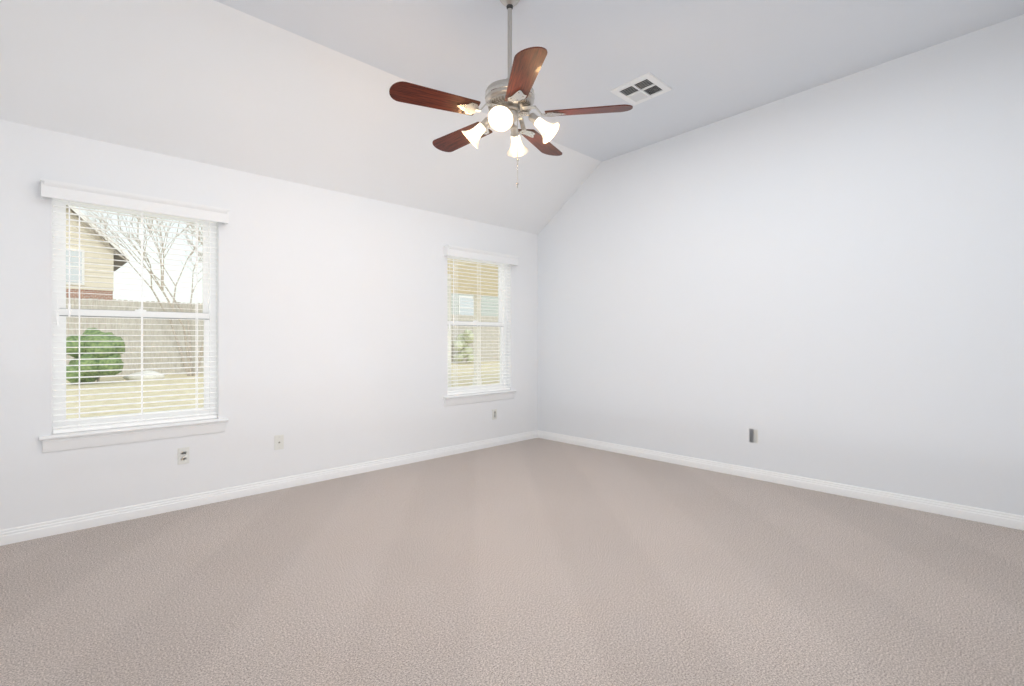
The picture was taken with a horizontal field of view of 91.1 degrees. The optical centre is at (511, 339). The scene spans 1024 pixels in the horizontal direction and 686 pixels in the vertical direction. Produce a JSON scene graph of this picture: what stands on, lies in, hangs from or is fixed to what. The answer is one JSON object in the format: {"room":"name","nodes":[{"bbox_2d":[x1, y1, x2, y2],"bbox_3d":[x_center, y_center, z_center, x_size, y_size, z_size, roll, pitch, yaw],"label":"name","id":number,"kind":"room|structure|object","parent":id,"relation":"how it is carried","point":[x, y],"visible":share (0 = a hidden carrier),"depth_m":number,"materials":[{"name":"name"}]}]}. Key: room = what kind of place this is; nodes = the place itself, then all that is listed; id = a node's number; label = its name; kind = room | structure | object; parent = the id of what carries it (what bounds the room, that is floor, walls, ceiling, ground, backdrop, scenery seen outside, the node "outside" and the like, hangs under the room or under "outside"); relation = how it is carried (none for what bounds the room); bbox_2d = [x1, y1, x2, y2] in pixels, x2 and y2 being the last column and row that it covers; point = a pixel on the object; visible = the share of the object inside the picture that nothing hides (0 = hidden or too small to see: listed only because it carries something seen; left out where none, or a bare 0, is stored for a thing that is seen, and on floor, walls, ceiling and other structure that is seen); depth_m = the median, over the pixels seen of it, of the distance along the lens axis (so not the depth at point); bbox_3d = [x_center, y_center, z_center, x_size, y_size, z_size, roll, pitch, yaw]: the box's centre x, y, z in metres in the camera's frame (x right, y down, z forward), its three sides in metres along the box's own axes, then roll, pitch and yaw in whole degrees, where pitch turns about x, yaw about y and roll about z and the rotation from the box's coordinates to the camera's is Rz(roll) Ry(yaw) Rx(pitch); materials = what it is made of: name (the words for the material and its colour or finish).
{"room":"empty bedroom","nodes":[
{"label":"empty bedroom","id":0,"kind":"room"},
{"bbox_2d":[0,120,537,529],"bbox_3d":[-1.496,-0.165,4.386,5.200,2.690,0.150,0,0,-44],"label":"wall","id":1,"kind":"structure","parent":0,"point":[331,328],"depth_m":3.93,"materials":[{"name":"white paint"}]},
{"bbox_2d":[39,178,229,452],"bbox_3d":[-2.479,-0.130,3.364,1.007,1.620,0.238,0,0,-44],"label":"window","id":2,"kind":"structure","parent":1,"relation":"in","point":[71,433],"depth_m":3.31,"materials":[{"name":"white plastic"}]},
{"bbox_2d":[178,447,188,464],"bbox_3d":[-2.290,0.813,3.501,0.070,0.114,0.008,0,0,-44],"label":"electrical outlet","id":3,"kind":"object","parent":1,"relation":"attached to","point":[183,455],"visible":1,"depth_m":3.50,"materials":[{"name":"white plastic"}]},
{"bbox_2d":[0,430,539,545],"bbox_3d":[-1.437,1.137,4.325,4.900,0.086,0.019,0,0,-44],"label":"baseboard","id":4,"kind":"structure","parent":1,"relation":"attached to","point":[121,514],"depth_m":3.67,"materials":[{"name":"white paint"}]},
{"bbox_2d":[274,434,283,449],"bbox_3d":[-1.831,0.811,3.949,0.070,0.114,0.008,0,0,-44],"label":"electrical outlet","id":5,"kind":"object","parent":1,"relation":"attached to","point":[278,442],"visible":1,"depth_m":3.95,"materials":[{"name":"white plastic"}]},
{"bbox_2d":[443,245,519,406],"bbox_3d":[-0.354,-0.130,5.436,1.010,1.620,0.238,0,0,-44],"label":"window","id":6,"kind":"structure","parent":1,"relation":"in","point":[464,394],"depth_m":5.44,"materials":[{"name":"white plastic"}]},
{"bbox_2d":[492,409,496,419],"bbox_3d":[-0.191,0.830,5.548,0.070,0.114,0.008,0,0,-44],"label":"electrical outlet","id":7,"kind":"object","parent":1,"relation":"attached to","point":[494,413],"visible":1,"depth_m":5.54,"materials":[{"name":"white plastic"}]},
{"bbox_2d":[0,438,1023,685],"bbox_3d":[0.144,1.240,2.703,5.200,0.120,4.850,0,0,-44],"label":"floor","id":8,"kind":"structure","parent":0,"point":[538,562],"depth_m":2.39,"materials":[{"name":"beige carpet"}]},
{"bbox_2d":[0,0,1023,233],"bbox_3d":[0.144,-1.706,2.703,5.200,1.099,4.850,0,0,-44],"label":"ceiling","id":9,"kind":"structure","parent":0,"point":[296,91],"depth_m":3.33,"materials":[{"name":"white paint"}]},
{"bbox_2d":[389,0,632,187],"bbox_3d":[-0.052,-1.402,2.840,1.282,1.088,1.232,0,0,-44],"label":"ceiling fan","id":10,"kind":"object","parent":9,"relation":"hanging from","point":[509,100],"visible":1,"depth_m":2.70,"materials":[{"name":"brown wood"}]},
{"bbox_2d":[610,72,671,105],"bbox_3d":[1.002,-1.933,3.900,0.344,0.012,0.344,0,-2,-44],"label":"ceiling vent","id":11,"kind":"object","parent":9,"relation":"in","point":[642,88],"visible":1,"depth_m":3.89,"materials":[{"name":"white metal"}]},
{"bbox_2d":[538,14,1023,515],"bbox_3d":[2.004,-0.585,4.412,0.150,3.530,4.700,0,0,-44],"label":"wall","id":12,"kind":"structure","parent":0,"point":[824,282],"depth_m":3.89,"materials":[{"name":"white paint"}]},
{"bbox_2d":[749,429,757,442],"bbox_3d":[2.053,0.822,4.261,0.008,0.114,0.070,0,0,-44],"label":"electrical outlet","id":13,"kind":"object","parent":12,"relation":"attached to","point":[753,435],"visible":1,"depth_m":4.26,"materials":[{"name":"white plastic"}]},
{"bbox_2d":[540,431,1023,529],"bbox_3d":[1.888,1.137,4.411,0.019,0.086,4.500,0,0,-44],"label":"baseboard","id":14,"kind":"structure","parent":12,"relation":"attached to","point":[1014,521],"depth_m":3.89,"materials":[{"name":"white paint"}]},
{"label":"outside","id":15,"kind":"structure","parent":0,"visible":0},
{"bbox_2d":[66,348,499,418],"bbox_3d":[-10.070,1.350,23.854,130.000,0.300,120.000,0,0,-44],"label":"ground","id":16,"kind":"structure","parent":15,"point":[127,389],"depth_m":11.52,"materials":[{"name":"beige plant"}]},
{"bbox_2d":[66,328,124,382],"bbox_3d":[-11.384,0.442,13.640,1.332,1.524,1.309,0,0,-44],"label":"bush","id":17,"kind":"object","parent":16,"relation":"on","point":[91,350],"depth_m":13.33,"materials":[{"name":"green plant"}]},
{"bbox_2d":[66,205,129,299],"bbox_3d":[-22.850,-3.960,19.055,11.900,10.320,12.030,0,0,-44],"label":"house","id":18,"kind":"structure","parent":16,"relation":"on","point":[98,292],"depth_m":18.46,"materials":[{"name":"brick"}]},
{"bbox_2d":[66,208,202,375],"bbox_3d":[-11.252,-1.832,16.569,6.248,6.088,6.256,0,0,-44],"label":"tree","id":19,"kind":"object","parent":16,"relation":"on","point":[170,321],"depth_m":15.98,"materials":[{"name":"grey plant"}]},
{"bbox_2d":[123,370,164,379],"bbox_3d":[-10.747,1.100,14.671,1.005,0.378,0.621,0,0,-44],"label":"rock","id":20,"kind":"object","parent":16,"relation":"on","point":[149,376],"depth_m":14.54,"materials":[{"name":"white stone"}]},
{"bbox_2d":[66,297,499,376],"bbox_3d":[-5.990,-0.037,22.626,46.130,2.475,0.154,0,0,-44],"label":"fence","id":21,"kind":"object","parent":16,"relation":"on","point":[132,323],"depth_m":16.78,"materials":[{"name":"brown wood"}]},
{"bbox_2d":[452,329,473,362],"bbox_3d":[-2.390,0.341,24.762,1.126,1.718,1.250,0,0,-44],"label":"bush","id":22,"kind":"object","parent":16,"relation":"on","point":[465,344],"depth_m":24.66,"materials":[{"name":"green plant"}]},
{"bbox_2d":[447,258,497,386],"bbox_3d":[0.958,-0.070,11.108,7.400,2.540,5.650,0,0,-44],"label":"pergola","id":23,"kind":"object","parent":16,"relation":"on","point":[471,290],"depth_m":10.36,"materials":[{"name":"white paint"}]},
{"bbox_2d":[451,293,497,315],"bbox_3d":[-6.024,-3.010,36.177,21.800,8.420,11.000,0,0,-44],"label":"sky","id":24,"kind":"structure","parent":16,"relation":"on","point":[492,310],"depth_m":32.43,"materials":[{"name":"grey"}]}
]}

